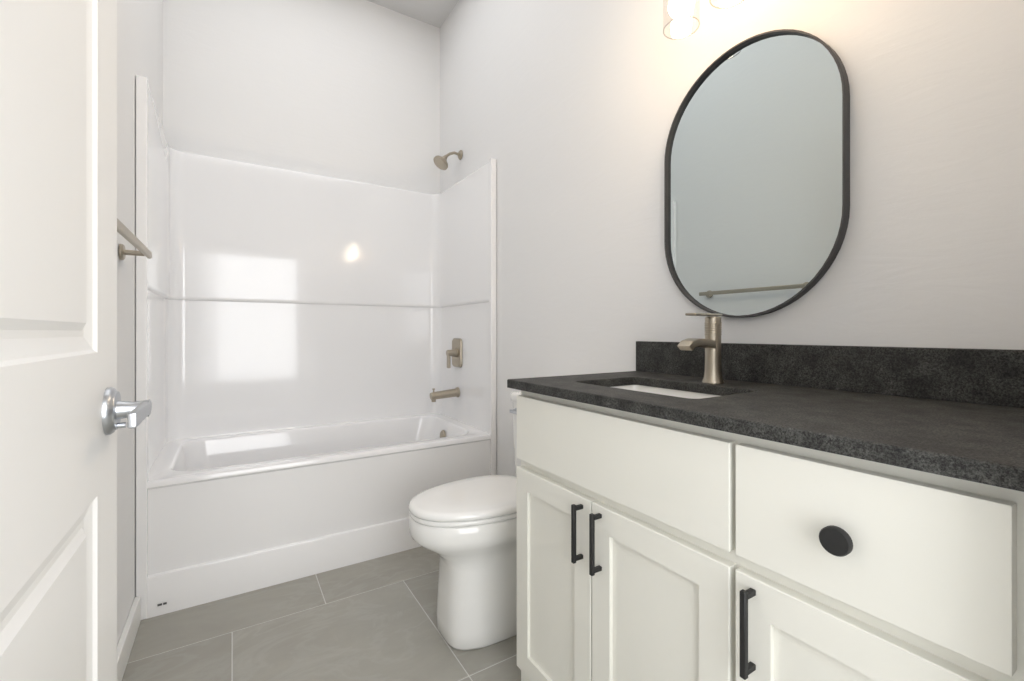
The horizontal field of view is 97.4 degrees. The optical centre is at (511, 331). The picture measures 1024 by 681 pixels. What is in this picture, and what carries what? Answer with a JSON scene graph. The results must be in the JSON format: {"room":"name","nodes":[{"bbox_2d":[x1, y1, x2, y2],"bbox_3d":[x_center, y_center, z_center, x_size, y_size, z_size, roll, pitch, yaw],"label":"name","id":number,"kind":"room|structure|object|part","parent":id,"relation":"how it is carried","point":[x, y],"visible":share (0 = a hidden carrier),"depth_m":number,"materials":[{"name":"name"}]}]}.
{"room":"bathroom","nodes":[
{"label":"bathroom","id":0,"kind":"room"},
{"bbox_2d":[117,0,162,644],"bbox_3d":[-0.696,-0.503,0.427,0.120,3.250,4.662,0,0,-32],"label":"wall","id":1,"kind":"structure","parent":0,"point":[139,37],"depth_m":1.56,"materials":[{"name":"white paint"}]},
{"bbox_2d":[117,596,140,680],"bbox_3d":[-0.840,1.024,0.789,0.018,0.096,2.048,0,0,-32],"label":"baseboard","id":2,"kind":"structure","parent":1,"relation":"attached to","point":[128,636],"depth_m":1.44,"materials":[{"name":"white paint"}]},
{"bbox_2d":[117,218,151,259],"bbox_3d":[-1.056,-0.255,1.196,0.077,0.052,0.668,0,0,-32],"label":"towel rail","id":3,"kind":"object","parent":1,"relation":"attached to","point":[125,232],"visible":0.5,"depth_m":1.32,"materials":[{"name":"silver metal"}]},
{"bbox_2d":[163,0,439,193],"bbox_3d":[-1.191,-0.503,2.794,1.782,3.250,0.120,0,0,-32],"label":"wall","id":4,"kind":"structure","parent":0,"point":[346,89],"depth_m":2.70,"materials":[{"name":"white paint"}]},
{"bbox_2d":[127,570,516,680],"bbox_3d":[0.009,1.097,0.867,1.782,0.049,4.662,0,0,-32],"label":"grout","id":5,"kind":"structure","parent":0,"point":[337,600],"depth_m":1.56,"materials":[{"name":"grey tile"}]},
{"bbox_2d":[136,75,495,619],"bbox_3d":[-0.947,-0.042,2.403,1.538,2.228,0.796,0,0,-32],"label":"bathtub","id":6,"kind":"object","parent":5,"relation":"on","point":[316,369],"visible":0.96,"depth_m":2.46,"materials":[{"name":"white plastic"}]},
{"bbox_3d":[-0.419,0.388,2.802,0.187,0.082,0.064,0,0,-32],"label":"spout","id":7,"kind":"part","parent":6,"relation":"part of","materials":[{"name":"silver metal"}]},
{"bbox_2d":[122,546,520,680],"bbox_3d":[0.312,1.082,0.381,1.642,0.020,4.123,0,0,-32],"label":"floor","id":8,"kind":"structure","parent":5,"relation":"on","point":[389,632],"depth_m":1.58,"materials":[{"name":"grey tile"}]},
{"bbox_2d":[408,391,520,650],"bbox_3d":[-0.041,0.665,1.722,0.715,0.812,0.396,0,0,-32],"label":"toilet","id":9,"kind":"object","parent":8,"relation":"on","point":[465,530],"visible":0.46,"depth_m":1.53,"materials":[{"name":"white ceramic"}]},
{"bbox_3d":[-0.130,0.607,1.667,0.507,0.030,0.366,0,0,-32],"label":"lid","id":10,"kind":"part","parent":9,"relation":"part of","materials":[{"name":"white plastic"}]},
{"bbox_3d":[-0.053,0.856,1.715,0.682,0.429,0.364,0,0,-32],"label":"bowl","id":11,"kind":"part","parent":9,"relation":"part of","materials":[{"name":"white ceramic"}]},
{"bbox_3d":[0.024,0.337,1.885,0.030,0.026,0.088,0,0,-32],"label":"lever","id":12,"kind":"part","parent":9,"relation":"part of","materials":[{"name":"grey metal"}]},
{"bbox_2d":[507,313,1023,680],"bbox_3d":[0.486,0.511,1.018,0.569,1.121,1.027,0,0,-32],"label":"bathroom vanity","id":13,"kind":"object","parent":8,"relation":"on","point":[710,507],"visible":1,"depth_m":0.77,"materials":[{"name":"white paint"}]},
{"bbox_2d":[507,341,1023,497],"bbox_3d":[0.492,0.097,1.022,0.555,0.129,1.027,0,0,-32],"label":"countertop","id":14,"kind":"structure","parent":13,"relation":"on","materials":[{"name":"stone"}]},
{"bbox_2d":[677,313,724,383],"bbox_3d":[0.506,0.044,1.198,0.154,0.188,0.055,0,0,-32],"label":"faucet","id":15,"kind":"object","parent":14,"relation":"on","point":[711,343],"depth_m":1.20,"materials":[{"name":"silver metal"}]},
{"bbox_2d":[367,0,458,27],"bbox_3d":[0.009,-2.178,0.867,1.782,0.100,4.662,0,0,-32],"label":"ceiling","id":16,"kind":"structure","parent":0,"point":[435,13],"depth_m":2.96,"materials":[{"name":"white paint"}]},
{"bbox_2d":[440,0,1023,476],"bbox_3d":[0.715,-0.503,1.306,0.120,3.250,4.662,0,0,-32],"label":"wall","id":17,"kind":"structure","parent":0,"point":[562,112],"depth_m":1.46,"materials":[{"name":"white paint"}]},
{"bbox_2d":[663,0,743,39],"bbox_3d":[0.605,-1.078,1.205,0.169,0.380,0.408,0,0,-32],"label":"light","id":18,"kind":"object","parent":17,"relation":"attached to","point":[679,10],"visible":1,"depth_m":1.30,"materials":[{"name":"clear glass"}]},
{"bbox_2d":[664,29,849,317],"bbox_3d":[0.649,-0.426,1.270,0.026,0.772,0.515,0,0,-32],"label":"mirror","id":19,"kind":"object","parent":17,"relation":"attached to","point":[757,186],"visible":1,"depth_m":1.23,"materials":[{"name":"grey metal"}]},
{"bbox_3d":[0.179,-1.558,0.147,0.860,1.140,0.120,0,0,-32],"label":"wall","id":20,"kind":"structure","parent":0,"visible":0},
{"bbox_2d":[0,0,116,680],"bbox_3d":[-0.407,0.043,0.338,0.035,2.033,0.808,0,0,-32],"label":"door","id":21,"kind":"structure","parent":20,"relation":"in","point":[58,330],"depth_m":0.46,"materials":[{"name":"white paint"}]},
{"bbox_2d":[102,387,151,434],"bbox_3d":[-0.568,0.112,0.595,0.131,0.067,0.146,0,0,-32],"label":"door handle","id":22,"kind":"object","parent":21,"relation":"attached to","point":[115,409],"depth_m":0.62,"materials":[{"name":"grey metal"}]}
]}

